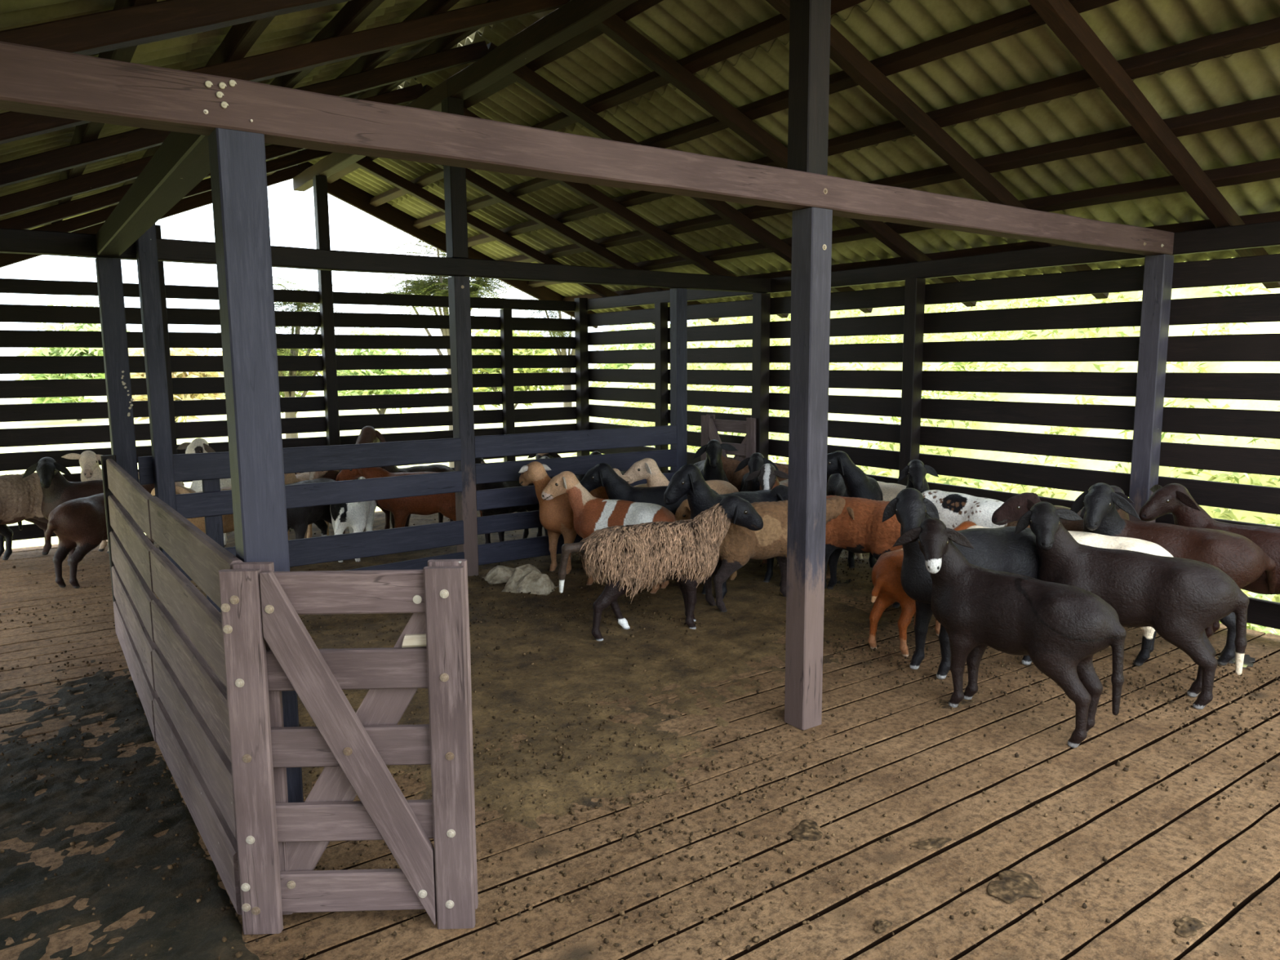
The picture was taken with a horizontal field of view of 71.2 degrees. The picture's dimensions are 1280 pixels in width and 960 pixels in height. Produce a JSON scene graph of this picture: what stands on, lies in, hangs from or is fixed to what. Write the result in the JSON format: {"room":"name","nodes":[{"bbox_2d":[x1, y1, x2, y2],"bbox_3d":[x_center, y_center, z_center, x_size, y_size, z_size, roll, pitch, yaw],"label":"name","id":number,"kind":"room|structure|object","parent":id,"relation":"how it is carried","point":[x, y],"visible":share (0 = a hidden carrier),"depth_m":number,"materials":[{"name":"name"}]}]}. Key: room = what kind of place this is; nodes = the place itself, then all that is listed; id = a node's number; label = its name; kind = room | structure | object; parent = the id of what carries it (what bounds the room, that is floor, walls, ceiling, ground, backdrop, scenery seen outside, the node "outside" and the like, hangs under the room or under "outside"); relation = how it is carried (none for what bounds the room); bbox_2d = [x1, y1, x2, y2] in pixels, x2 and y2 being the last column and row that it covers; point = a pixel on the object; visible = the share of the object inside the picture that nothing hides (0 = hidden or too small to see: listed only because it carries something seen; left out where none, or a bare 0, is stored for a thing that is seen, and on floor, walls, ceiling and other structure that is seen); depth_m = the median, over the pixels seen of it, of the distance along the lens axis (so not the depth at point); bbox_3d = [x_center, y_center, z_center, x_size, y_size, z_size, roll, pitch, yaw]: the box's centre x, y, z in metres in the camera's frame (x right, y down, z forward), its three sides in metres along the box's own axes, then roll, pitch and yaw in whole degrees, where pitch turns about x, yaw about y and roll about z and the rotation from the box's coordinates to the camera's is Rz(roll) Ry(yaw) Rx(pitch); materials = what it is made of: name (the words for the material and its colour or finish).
{"room":"sheep barn","nodes":[
{"label":"sheep barn","id":0,"kind":"room"},
{"bbox_2d":[0,278,577,541],"bbox_3d":[-3.463,-0.783,9.066,6.778,2.250,0.037,-6,9,-35],"label":"wall","id":1,"kind":"structure","parent":0,"point":[23,437],"depth_m":8.99,"materials":[{"name":"wood"}]},
{"bbox_2d":[0,0,1279,328],"bbox_3d":[-1.292,-1.932,5.639,8.675,2.214,9.616,-6,9,-35],"label":"roof","id":2,"kind":"structure","parent":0,"point":[1164,115],"depth_m":5.28,"materials":[{"name":"wood"}]},
{"bbox_2d":[0,511,1279,959],"bbox_3d":[-0.503,1.030,5.187,6.900,0.201,10.258,-6,9,-35],"label":"floor","id":3,"kind":"structure","parent":0,"point":[920,897],"depth_m":3.12,"materials":[{"name":"brown wood"}]},
{"bbox_2d":[0,520,22,559],"bbox_3d":[-5.548,0.301,7.077,0.354,0.813,1.162,5,9,36],"label":"sheep","id":4,"kind":"object","parent":3,"relation":"on","point":[5,531],"visible":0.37,"depth_m":7.42},
{"bbox_2d":[0,471,51,555],"bbox_3d":[-5.135,0.304,7.122,0.388,0.790,1.287,3,8,21],"label":"sheep","id":5,"kind":"object","parent":3,"relation":"on","point":[20,499],"visible":0.56,"depth_m":7.22},
{"bbox_2d":[22,457,154,565],"bbox_3d":[-4.439,0.224,7.316,0.421,0.889,0.988,7,10,42],"label":"sheep","id":6,"kind":"object","parent":3,"relation":"on","point":[56,490],"visible":0.36,"depth_m":7.07},
{"bbox_2d":[44,484,155,588],"bbox_3d":[-3.969,0.369,6.823,0.382,0.720,1.142,1,8,13],"label":"sheep","id":7,"kind":"object","parent":3,"relation":"on","point":[80,523],"visible":0.42,"depth_m":6.42},
{"bbox_2d":[95,257,142,529],"bbox_3d":[-3.095,-0.193,5.358,0.120,2.213,0.120,-6,9,-35],"label":"post","id":8,"kind":"object","parent":3,"relation":"on","point":[108,270],"visible":0.57,"depth_m":5.24,"materials":[{"name":"wood"}]},
{"bbox_2d":[95,131,210,256],"bbox_3d":[-2.106,-1.183,3.812,0.115,0.120,3.330,-6,9,-35],"label":"crossbeam","id":9,"kind":"object","parent":8,"relation":"on","point":[182,161],"visible":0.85,"depth_m":3.34,"materials":[{"name":"wood"}]},
{"bbox_2d":[0,227,770,293],"bbox_3d":[-1.571,-1.510,6.283,6.790,0.130,0.105,-6,9,-35],"label":"crossbeam","id":10,"kind":"object","parent":8,"relation":"on","point":[12,241],"visible":0.91,"depth_m":6.15,"materials":[{"name":"wood"}]},
{"bbox_2d":[441,96,468,257],"bbox_3d":[-1.323,-2.144,6.390,0.120,1.091,0.120,-6,9,-35],"label":"post","id":11,"kind":"object","parent":10,"relation":"on","point":[455,177],"visible":0.62,"depth_m":6.37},
{"bbox_2d":[0,660,259,959],"bbox_3d":[-2.975,1.105,4.013,1.352,0.042,7.332,-6,9,-35],"label":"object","id":12,"kind":"object","parent":3,"relation":"on","point":[193,931],"visible":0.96,"depth_m":3.01,"materials":[{"name":"soil"}]},
{"bbox_2d":[135,223,181,571],"bbox_3d":[-2.863,-0.301,5.337,0.098,2.430,0.110,-6,9,-35],"label":"post","id":13,"kind":"object","parent":3,"relation":"on","point":[146,248],"visible":0.59,"depth_m":5.25,"materials":[{"name":"wood"}]},
{"bbox_2d":[155,224,177,454],"bbox_3d":[-4.403,-0.894,8.287,0.110,2.850,0.107,-6,9,-35],"label":"post","id":14,"kind":"object","parent":3,"relation":"on","point":[158,234],"visible":0.24,"depth_m":8.22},
{"bbox_2d":[100,454,243,915],"bbox_3d":[-2.152,0.564,3.938,0.108,1.075,3.486,-6,9,-35],"label":"fence","id":15,"kind":"object","parent":3,"relation":"on","point":[172,645],"visible":0.95,"depth_m":3.22,"materials":[{"name":"wood"}]},
{"bbox_2d":[208,128,303,802],"bbox_3d":[-1.087,0.165,2.567,0.120,2.213,0.120,-6,9,-35],"label":"post","id":16,"kind":"object","parent":3,"relation":"on","point":[237,162],"visible":0.58,"depth_m":2.45,"materials":[{"name":"wood"}]},
{"bbox_2d":[217,559,478,934],"bbox_3d":[-0.803,0.754,2.509,0.653,1.056,0.098,-1,8,-2],"label":"gate","id":17,"kind":"object","parent":16,"relation":"attached to","point":[268,651],"visible":1,"depth_m":2.48,"materials":[{"name":"wood"}]},
{"bbox_2d":[401,633,426,647],"bbox_3d":[-0.595,0.445,2.498,0.135,0.034,0.040,-2,8,-4],"label":"wood block","id":18,"kind":"object","parent":17,"relation":"on","point":[410,640],"visible":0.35,"depth_m":2.48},
{"bbox_2d":[312,175,340,445],"bbox_3d":[-3.172,-1.308,9.112,0.110,3.440,0.112,-6,9,-35],"label":"post","id":19,"kind":"object","parent":3,"relation":"on","point":[322,226],"visible":0.7,"depth_m":9.03,"materials":[{"name":"wood"}]},
{"bbox_2d":[448,275,478,576],"bbox_3d":[-1.302,-0.370,6.612,0.120,2.213,0.131,-6,9,-35],"label":"post","id":20,"kind":"object","parent":3,"relation":"on","point":[459,287],"visible":0.91,"depth_m":6.55,"materials":[{"name":"wood"}]},
{"bbox_2d":[137,437,464,612],"bbox_3d":[-2.167,0.282,6.026,2.072,1.025,0.069,-6,9,-35],"label":"rail fence","id":21,"kind":"object","parent":20,"relation":"attached to","point":[213,503],"visible":0.57,"depth_m":6.10,"materials":[{"name":"wood"}]},
{"bbox_2d":[474,425,676,565],"bbox_3d":[-0.461,0.086,7.239,1.887,0.984,0.036,-6,9,-35],"label":"rail fence","id":22,"kind":"object","parent":20,"relation":"attached to","point":[517,444],"visible":0.55,"depth_m":6.97,"materials":[{"name":"wood"}]},
{"bbox_2d":[499,309,515,462],"bbox_3d":[-1.526,-0.859,10.358,0.110,2.200,0.097,-6,9,-35],"label":"post","id":23,"kind":"object","parent":3,"relation":"on","point":[505,315],"visible":0.64,"depth_m":10.27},
{"bbox_2d":[153,510,896,829],"bbox_3d":[-0.610,0.749,6.562,5.122,0.045,7.592,-6,9,-35],"label":"trodden dung","id":24,"kind":"object","parent":3,"relation":"on","point":[746,632],"visible":0.34,"depth_m":4.78,"materials":[{"name":"soil"}]},
{"bbox_2d":[61,450,184,553],"bbox_3d":[-4.477,0.154,7.822,0.391,0.895,0.997,3,8,25],"label":"sheep","id":25,"kind":"object","parent":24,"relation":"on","point":[91,470],"visible":0.2,"depth_m":7.39},
{"bbox_2d":[151,481,234,533],"bbox_3d":[-3.241,0.333,6.864,0.350,0.776,1.143,2,8,19],"label":"sheep","id":26,"kind":"object","parent":24,"relation":"on","point":[228,520],"visible":0.06,"depth_m":6.63},
{"bbox_2d":[177,437,231,546],"bbox_3d":[-3.808,0.080,8.034,0.421,0.979,1.127,-1,8,-5],"label":"sheep","id":27,"kind":"object","parent":24,"relation":"on","point":[199,445],"visible":0.12,"depth_m":7.61},
{"bbox_2d":[284,471,328,540],"bbox_3d":[-2.929,0.170,7.719,0.330,0.872,1.031,0,8,0],"label":"sheep","id":28,"kind":"object","parent":24,"relation":"on","point":[290,478],"visible":0.11,"depth_m":7.58},
{"bbox_2d":[284,477,335,539],"bbox_3d":[-2.729,0.333,7.170,0.355,0.691,1.184,2,8,16],"label":"sheep","id":29,"kind":"object","parent":24,"relation":"on","point":[298,518],"visible":0.29,"depth_m":7.12},
{"bbox_2d":[288,426,386,531],"bbox_3d":[-3.004,-0.010,8.611,1.119,0.994,0.467,-3,8,-20],"label":"sheep","id":30,"kind":"object","parent":24,"relation":"on","point":[368,434],"visible":0.09,"depth_m":8.67},
{"bbox_2d":[308,470,390,533],"bbox_3d":[-2.526,0.154,8.050,0.354,0.811,1.130,4,9,29],"label":"sheep","id":31,"kind":"object","parent":24,"relation":"on","point":[332,474],"visible":0.09,"depth_m":7.71},
{"bbox_2d":[329,476,377,562],"bbox_3d":[-2.369,0.302,7.543,0.322,0.649,1.066,-1,8,-7],"label":"sheep","id":32,"kind":"object","parent":24,"relation":"on","point":[357,516],"visible":0.42,"depth_m":7.15},
{"bbox_2d":[335,466,482,528],"bbox_3d":[-1.945,0.207,7.623,1.224,0.811,0.369,-1,8,-5],"label":"sheep","id":33,"kind":"object","parent":24,"relation":"on","point":[444,504],"visible":0.38,"depth_m":7.51},
{"bbox_2d":[380,464,454,528],"bbox_3d":[-2.058,0.108,8.134,0.360,0.873,1.094,5,9,34],"label":"sheep","id":34,"kind":"object","parent":24,"relation":"on","point":[432,468],"visible":0.16,"depth_m":8.12},
{"bbox_2d":[475,457,542,543],"bbox_3d":[-1.150,0.174,7.701,0.348,0.844,1.078,4,9,29],"label":"sheep","id":35,"kind":"object","parent":24,"relation":"on","point":[477,460],"visible":0.28,"depth_m":7.57},
{"bbox_2d":[482,564,541,584],"bbox_3d":[-0.938,0.676,6.632,0.435,0.103,0.256,-4,8,-24],"label":"rock","id":36,"kind":"object","parent":24,"relation":"on","point":[499,574],"visible":0.52,"depth_m":6.54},
{"bbox_2d":[501,567,559,595],"bbox_3d":[-0.771,0.697,6.288,0.363,0.150,0.272,2,8,16],"label":"rock","id":37,"kind":"object","parent":24,"relation":"on","point":[534,582],"visible":1,"depth_m":6.21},
{"bbox_2d":[528,452,560,458],"bbox_3d":[-0.642,0.068,8.448,0.356,0.854,1.066,5,9,34],"label":"sheep","id":38,"kind":"object","parent":24,"relation":"on","point":[553,455],"visible":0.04,"depth_m":8.03},
{"bbox_2d":[539,456,585,535],"bbox_3d":[-0.663,0.166,7.812,0.350,0.826,1.050,2,8,19],"label":"sheep","id":39,"kind":"object","parent":24,"relation":"on","point":[580,477],"visible":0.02,"depth_m":7.73},
{"bbox_2d":[518,461,608,574],"bbox_3d":[-0.496,0.263,6.891,1.014,0.874,0.398,-7,10,-40],"label":"sheep","id":40,"kind":"object","parent":24,"relation":"on","point":[556,514],"visible":0.38,"depth_m":6.62},
{"bbox_2d":[541,471,675,593],"bbox_3d":[-0.188,0.360,6.340,1.014,0.823,0.338,4,9,28],"label":"sheep","id":41,"kind":"object","parent":24,"relation":"on","point":[591,513],"visible":0.54,"depth_m":6.29},
{"bbox_2d":[590,451,627,475],"bbox_3d":[-0.168,0.104,8.310,0.347,0.812,1.099,5,9,34],"label":"sheep","id":42,"kind":"object","parent":24,"relation":"on","point":[593,452],"visible":0.02,"depth_m":7.92},
{"bbox_2d":[608,468,648,498],"bbox_3d":[-0.009,0.265,7.135,0.316,0.800,1.010,4,9,28],"label":"sheep","id":43,"kind":"object","parent":24,"relation":"on","point":[618,472],"visible":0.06,"depth_m":6.73},
{"bbox_2d":[580,462,719,515],"bbox_3d":[0.110,0.290,6.711,1.154,0.859,0.342,-2,8,-11],"label":"sheep","id":44,"kind":"object","parent":24,"relation":"on","point":[602,474],"visible":0.3,"depth_m":6.57},
{"bbox_2d":[558,494,763,640],"bbox_3d":[0.141,0.507,5.323,1.256,0.795,0.373,-3,8,-21],"label":"sheep","id":45,"kind":"object","parent":24,"relation":"on","point":[627,557],"visible":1,"depth_m":5.18},
{"bbox_2d":[623,457,738,494],"bbox_3d":[0.368,0.233,7.114,1.063,0.864,0.335,-5,9,-33],"label":"sheep","id":46,"kind":"object","parent":24,"relation":"on","point":[647,468],"visible":0.24,"depth_m":6.86},
{"bbox_2d":[675,498,737,580],"bbox_3d":[0.757,0.422,6.607,1.092,0.617,0.330,-3,8,-17],"label":"sheep","id":47,"kind":"object","parent":24,"relation":"on","point":[683,512],"visible":0.06,"depth_m":6.40},
{"bbox_2d":[693,439,737,482],"bbox_3d":[0.614,0.077,7.987,0.378,0.941,1.132,-1,8,-4],"label":"sheep","id":48,"kind":"object","parent":24,"relation":"on","point":[711,468],"visible":0.49,"depth_m":7.58},
{"bbox_2d":[663,463,781,599],"bbox_3d":[0.650,0.326,6.141,1.148,0.932,0.359,-6,9,-35],"label":"sheep","id":49,"kind":"object","parent":24,"relation":"on","point":[689,480],"visible":0.26,"depth_m":5.86},
{"bbox_2d":[720,454,788,491],"bbox_3d":[1.074,0.154,8.229,1.212,0.718,0.372,7,11,44],"label":"sheep","id":50,"kind":"object","parent":24,"relation":"on","point":[729,465],"visible":0.13,"depth_m":8.21},
{"bbox_2d":[734,452,778,491],"bbox_3d":[0.969,0.172,7.482,0.360,0.881,1.102,0,8,6],"label":"sheep","id":51,"kind":"object","parent":24,"relation":"on","point":[757,460],"visible":0.19,"depth_m":7.06},
{"bbox_2d":[744,463,788,566],"bbox_3d":[1.167,0.246,7.073,0.382,0.838,1.070,5,9,34],"label":"sheep","id":52,"kind":"object","parent":24,"relation":"on","point":[767,473],"visible":0.18,"depth_m":6.64},
{"bbox_2d":[703,495,854,612],"bbox_3d":[0.910,0.475,5.895,1.232,0.696,0.382,-3,8,-21],"label":"sheep","id":53,"kind":"object","parent":24,"relation":"on","point":[740,544],"visible":0.54,"depth_m":5.72},
{"bbox_2d":[826,450,883,568],"bbox_3d":[1.693,0.196,7.099,0.538,0.925,1.004,3,8,22],"label":"sheep","id":54,"kind":"object","parent":24,"relation":"on","point":[846,479],"visible":0.56,"depth_m":6.70},
{"bbox_2d":[826,498,888,579],"bbox_3d":[1.441,0.434,6.390,1.109,0.642,0.356,4,9,32],"label":"sheep","id":55,"kind":"object","parent":24,"relation":"on","point":[828,575],"visible":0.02,"depth_m":6.53},
{"bbox_2d":[855,459,938,559],"bbox_3d":[1.935,0.248,6.846,0.377,0.885,0.988,-4,8,-23],"label":"sheep","id":56,"kind":"object","parent":24,"relation":"on","point":[916,471],"visible":0.24,"depth_m":6.46},
{"bbox_2d":[574,297,590,456],"bbox_3d":[-0.702,-1.018,10.912,0.118,2.360,0.122,-6,9,-35],"label":"post","id":57,"kind":"object","parent":3,"relation":"on","point":[581,338],"visible":0.74,"depth_m":10.82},
{"bbox_2d":[0,519,1279,959],"bbox_3d":[-0.487,0.928,5.082,6.597,0.053,8.911,-6,9,-35],"label":"droppings","id":58,"kind":"object","parent":3,"relation":"on","point":[562,899],"visible":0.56,"depth_m":3.49},
{"bbox_2d":[654,302,668,473],"bbox_3d":[0.232,-0.780,9.632,0.101,2.213,0.110,-6,9,-35],"label":"post","id":59,"kind":"object","parent":3,"relation":"on","point":[660,308],"visible":0.66,"depth_m":9.54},
{"bbox_2d":[670,288,687,472],"bbox_3d":[0.336,-0.535,7.778,0.115,2.213,0.100,-6,9,-35],"label":"post","id":60,"kind":"object","parent":3,"relation":"on","point":[678,296],"visible":0.65,"depth_m":7.69,"materials":[{"name":"wood"}]},
{"bbox_2d":[751,293,770,458],"bbox_3d":[1.126,-0.619,8.369,0.118,2.213,0.120,-6,9,-35],"label":"post","id":61,"kind":"object","parent":3,"relation":"on","point":[761,301],"visible":0.64,"depth_m":8.27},
{"bbox_2d":[701,414,755,462],"bbox_3d":[0.868,-0.083,8.670,0.088,1.076,0.706,-7,10,-41],"label":"gate","id":62,"kind":"object","parent":61,"relation":"attached to","point":[710,426],"visible":0.4,"depth_m":8.58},
{"bbox_2d":[787,819,822,841],"bbox_3d":[0.576,1.198,3.056,0.105,0.011,0.151,5,9,37],"label":"dung","id":63,"kind":"object","parent":3,"relation":"on","point":[810,831],"visible":1,"depth_m":3.04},
{"bbox_2d":[784,207,832,730],"bbox_3d":[0.722,-0.015,3.832,0.120,2.213,0.131,-6,9,-35],"label":"post","id":64,"kind":"object","parent":3,"relation":"on","point":[811,227],"visible":1,"depth_m":3.79,"materials":[{"name":"wood"}]},
{"bbox_2d":[770,484,902,608],"bbox_3d":[1.395,0.425,6.085,1.171,0.741,0.393,4,9,31],"label":"sheep","id":65,"kind":"object","parent":3,"relation":"on","point":[867,533],"visible":0.46,"depth_m":5.91},
{"bbox_2d":[836,578,852,583],"bbox_3d":[1.489,0.739,6.495,0.096,0.006,0.195,7,10,43],"label":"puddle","id":66,"kind":"object","parent":3,"relation":"on","point":[849,580],"visible":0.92,"depth_m":6.49,"materials":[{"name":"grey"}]},
{"bbox_2d":[873,919,892,932],"bbox_3d":[0.687,1.265,2.547,0.042,0.010,0.068,7,10,43],"label":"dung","id":67,"kind":"object","parent":3,"relation":"on","point":[881,926],"visible":1,"depth_m":2.54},
{"bbox_2d":[898,278,925,485],"bbox_3d":[2.116,-0.443,6.992,0.111,2.213,0.110,-6,9,-35],"label":"post","id":68,"kind":"object","parent":3,"relation":"on","point":[914,291],"visible":0.64,"depth_m":6.90,"materials":[{"name":"wood"}]},
{"bbox_2d":[867,520,977,657],"bbox_3d":[1.622,0.594,5.110,0.980,0.659,0.353,-6,9,-34],"label":"sheep","id":69,"kind":"object","parent":3,"relation":"on","point":[888,589],"visible":0.45,"depth_m":4.82},
{"bbox_2d":[909,837,951,849],"bbox_3d":[0.974,1.207,2.975,0.158,0.011,0.056,-3,8,-18],"label":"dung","id":70,"kind":"object","parent":3,"relation":"on","point":[937,842],"visible":1,"depth_m":2.97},
{"bbox_2d":[938,699,974,708],"bbox_3d":[1.476,1.042,4.198,0.214,0.010,0.090,-4,8,-24],"label":"droppings","id":71,"kind":"object","parent":3,"relation":"on","point":[944,704],"visible":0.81,"depth_m":4.18},
{"bbox_2d":[881,488,1039,679],"bbox_3d":[1.721,0.500,4.611,1.120,0.975,0.390,-3,8,-21],"label":"sheep","id":72,"kind":"object","parent":3,"relation":"on","point":[998,549],"visible":0.41,"depth_m":4.50},
{"bbox_2d":[921,489,1007,528],"bbox_3d":[2.108,0.425,6.225,0.385,0.695,1.220,-5,9,-31],"label":"sheep","id":73,"kind":"object","parent":3,"relation":"on","point":[953,508],"visible":0.2,"depth_m":5.98},
{"bbox_2d":[892,518,1126,747],"bbox_3d":[1.610,0.640,3.941,0.421,0.875,0.970,-6,10,-38],"label":"sheep","id":74,"kind":"object","parent":3,"relation":"on","point":[1060,627],"visible":1,"depth_m":3.83},
{"bbox_2d":[986,869,1041,902],"bbox_3d":[1.144,1.238,2.729,0.151,0.010,0.191,3,8,26],"label":"dung","id":75,"kind":"object","parent":3,"relation":"on","point":[1012,886],"visible":1,"depth_m":2.72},
{"bbox_2d":[991,492,1041,528],"bbox_3d":[2.391,0.445,5.495,0.372,0.843,1.037,3,8,26],"label":"sheep","id":76,"kind":"object","parent":3,"relation":"on","point":[1011,510],"visible":0.2,"depth_m":5.09},
{"bbox_2d":[967,525,1173,666],"bbox_3d":[2.317,0.608,4.938,1.186,0.668,0.383,5,9,36],"label":"sheep","id":77,"kind":"object","parent":3,"relation":"on","point":[1094,540],"visible":0.15,"depth_m":4.67},
{"bbox_2d":[1053,485,1133,531],"bbox_3d":[2.816,0.414,5.665,0.416,0.854,1.014,0,8,-1],"label":"sheep","id":78,"kind":"object","parent":3,"relation":"on","point":[1074,526],"visible":0.07,"depth_m":5.56},
{"bbox_2d":[1013,501,1248,709],"bbox_3d":[2.313,0.579,4.278,0.980,0.898,0.475,6,10,40],"label":"sheep","id":79,"kind":"object","parent":3,"relation":"on","point":[1178,597],"visible":0.73,"depth_m":4.17},
{"bbox_2d":[1128,254,1173,522],"bbox_3d":[3.146,-0.258,5.548,0.118,2.213,0.118,-6,9,-35],"label":"post","id":80,"kind":"object","parent":3,"relation":"on","point":[1158,268],"visible":0.66,"depth_m":5.46,"materials":[{"name":"wood"}]},
{"bbox_2d":[1070,482,1277,666],"bbox_3d":[2.896,0.481,4.878,1.055,0.928,0.503,2,8,18],"label":"sheep","id":81,"kind":"object","parent":3,"relation":"on","point":[1242,559],"visible":0.48,"depth_m":4.73},
{"bbox_2d":[1173,915,1206,937],"bbox_3d":[1.551,1.261,2.536,0.120,0.010,0.067,-6,9,-35],"label":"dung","id":82,"kind":"object","parent":3,"relation":"on","point":[1186,926],"visible":1,"depth_m":2.53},
{"bbox_2d":[1139,483,1279,638],"bbox_3d":[3.388,0.489,4.960,1.104,0.885,0.342,6,10,41],"label":"sheep","id":83,"kind":"object","parent":3,"relation":"on","point":[1175,499],"visible":0.51,"depth_m":5.05},
{"bbox_2d":[1217,654,1255,668],"bbox_3d":[3.200,0.961,4.742,0.183,0.006,0.210,0,8,1],"label":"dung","id":84,"kind":"object","parent":3,"relation":"on","point":[1247,660],"visible":0.51,"depth_m":4.74,"materials":[{"name":"grey"}]},
{"bbox_2d":[586,220,1279,629],"bbox_3d":[2.253,-0.527,6.894,0.069,2.291,10.150,-6,9,-35],"label":"wall","id":85,"kind":"structure","parent":0,"point":[1261,308],"depth_m":6.26,"materials":[{"name":"wood"}]},
{"bbox_2d":[0,40,1173,255],"bbox_3d":[0.434,-1.151,3.483,6.790,0.136,0.126,-6,9,-35],"label":"crossbeam","id":86,"kind":"object","parent":85,"relation":"on","point":[33,80],"visible":0.98,"depth_m":2.75,"materials":[{"name":"wood"}]},
{"bbox_2d":[204,80,213,87],"bbox_3d":[-1.117,-1.025,2.317,0.020,0.018,0.009,-7,10,-43],"label":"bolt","id":87,"kind":"object","parent":86,"relation":"attached to","point":[207,83],"visible":1,"depth_m":2.31,"materials":[{"name":"beige"}]},
{"bbox_2d":[215,91,224,97],"bbox_3d":[-1.096,-1.006,2.334,0.020,0.018,0.009,-7,10,-43],"label":"shell","id":88,"kind":"object","parent":86,"relation":"attached to","point":[219,94],"visible":1,"depth_m":2.33,"materials":[{"name":"beige"}]},
{"bbox_2d":[218,81,226,88],"bbox_3d":[-1.090,-1.030,2.336,0.020,0.018,0.009,-7,10,-43],"label":"shell","id":89,"kind":"object","parent":86,"relation":"attached to","point":[221,85],"visible":1,"depth_m":2.33,"materials":[{"name":"beige"}]},
{"bbox_2d":[220,101,228,108],"bbox_3d":[-1.088,-0.983,2.343,0.020,0.018,0.009,-7,10,-43],"label":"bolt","id":90,"kind":"object","parent":86,"relation":"attached to","point":[224,104],"visible":1,"depth_m":2.34,"materials":[{"name":"beige"}]},
{"bbox_2d":[228,80,236,86],"bbox_3d":[-1.070,-1.042,2.349,0.020,0.018,0.009,-7,10,-43],"label":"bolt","id":91,"kind":"object","parent":86,"relation":"attached to","point":[232,82],"visible":1,"depth_m":2.35,"materials":[{"name":"beige"}]},
{"bbox_2d":[787,0,831,175],"bbox_3d":[0.689,-1.791,3.628,0.120,1.091,0.120,-6,9,-35],"label":"post","id":92,"kind":"object","parent":86,"relation":"on","point":[809,20],"visible":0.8,"depth_m":3.61,"materials":[{"name":"wood"}]},
{"label":"outside","id":93,"kind":"structure","parent":0,"visible":0},
{"bbox_2d":[447,257,1279,629],"bbox_3d":[10.961,-4.590,10.972,16.000,10.419,34.000,-6,9,-35],"label":"grass bank","id":94,"kind":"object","parent":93,"point":[1265,327],"visible":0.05,"depth_m":9.78,"materials":[{"name":"plant"}]},
{"bbox_2d":[572,283,1279,633],"bbox_3d":[6.655,-3.144,10.047,8.812,8.124,17.510,-6,9,-35],"label":"undergrowth","id":95,"kind":"object","parent":94,"relation":"on","point":[992,335],"visible":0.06,"depth_m":10.33,"materials":[{"name":"green plant"}]},
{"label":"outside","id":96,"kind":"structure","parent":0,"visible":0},
{"bbox_2d":[0,381,608,549],"bbox_3d":[0.014,2.131,0.282,180.000,0.500,180.000,-6,9,-35],"label":"ground","id":97,"kind":"structure","parent":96,"point":[39,424],"depth_m":31.82,"materials":[{"name":"green plant"}]},
{"bbox_2d":[14,295,130,421],"bbox_3d":[-21.311,-4.577,33.666,4.301,4.844,3.932,-6,9,-35],"label":"bush","id":98,"kind":"object","parent":97,"relation":"on","point":[76,326],"visible":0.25,"depth_m":32.88,"materials":[{"name":"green plant"}]},
{"bbox_2d":[128,347,225,422],"bbox_3d":[-15.374,-3.195,29.367,3.853,3.267,4.327,-6,9,-35],"label":"bush","id":99,"kind":"object","parent":97,"relation":"on","point":[131,351],"visible":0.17,"depth_m":28.91,"materials":[{"name":"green plant"}]},
{"bbox_2d":[220,348,323,413],"bbox_3d":[-14.120,-3.821,33.921,4.289,3.205,4.397,-6,9,-35],"label":"bush","id":100,"kind":"object","parent":97,"relation":"on","point":[312,353],"visible":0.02,"depth_m":33.86,"materials":[{"name":"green plant"}]},
{"bbox_2d":[195,276,373,438],"bbox_3d":[-5.886,-1.546,14.796,2.834,3.552,2.767,-6,9,-35],"label":"feathery tree","id":101,"kind":"object","parent":97,"relation":"on","point":[299,306],"visible":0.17,"depth_m":14.78,"materials":[{"name":"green plant"}]},
{"bbox_2d":[320,327,440,413],"bbox_3d":[-10.593,-4.353,36.462,4.895,3.843,5.082,-6,9,-35],"label":"bush","id":102,"kind":"object","parent":97,"relation":"on","point":[379,331],"visible":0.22,"depth_m":35.29,"materials":[{"name":"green plant"}]},
{"bbox_2d":[350,222,527,467],"bbox_3d":[-3.627,-2.585,17.063,3.273,4.987,3.256,-7,10,-41],"label":"feathery tree","id":103,"kind":"object","parent":97,"relation":"on","point":[436,285],"visible":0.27,"depth_m":16.46,"materials":[{"name":"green plant"}]},
{"bbox_2d":[442,328,575,409],"bbox_3d":[-5.516,-4.664,37.462,5.245,3.839,5.382,-6,9,-35],"label":"bush","id":104,"kind":"object","parent":97,"relation":"on","point":[492,332],"visible":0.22,"depth_m":36.88,"materials":[{"name":"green plant"}]},
{"bbox_2d":[505,288,575,407],"bbox_3d":[-1.496,-2.869,20.463,3.250,4.630,3.112,-1,8,-6],"label":"feathery tree","id":105,"kind":"object","parent":97,"relation":"on","point":[562,352],"visible":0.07,"depth_m":20.36,"materials":[{"name":"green plant"}]},
{"bbox_2d":[588,322,670,386],"bbox_3d":[0.126,-5.133,38.890,5.566,4.318,5.482,-6,9,-35],"label":"bush","id":106,"kind":"object","parent":97,"relation":"on","point":[642,326],"visible":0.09,"depth_m":37.48,"materials":[{"name":"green plant"}]},
{"bbox_2d":[1240,589,1279,635],"bbox_3d":[3.504,0.974,7.265,1.715,0.771,10.842,-6,9,-35],"label":"weeds","id":107,"kind":"object","parent":97,"relation":"on","point":[1265,597],"visible":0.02,"depth_m":6.37,"materials":[{"name":"green plant"}]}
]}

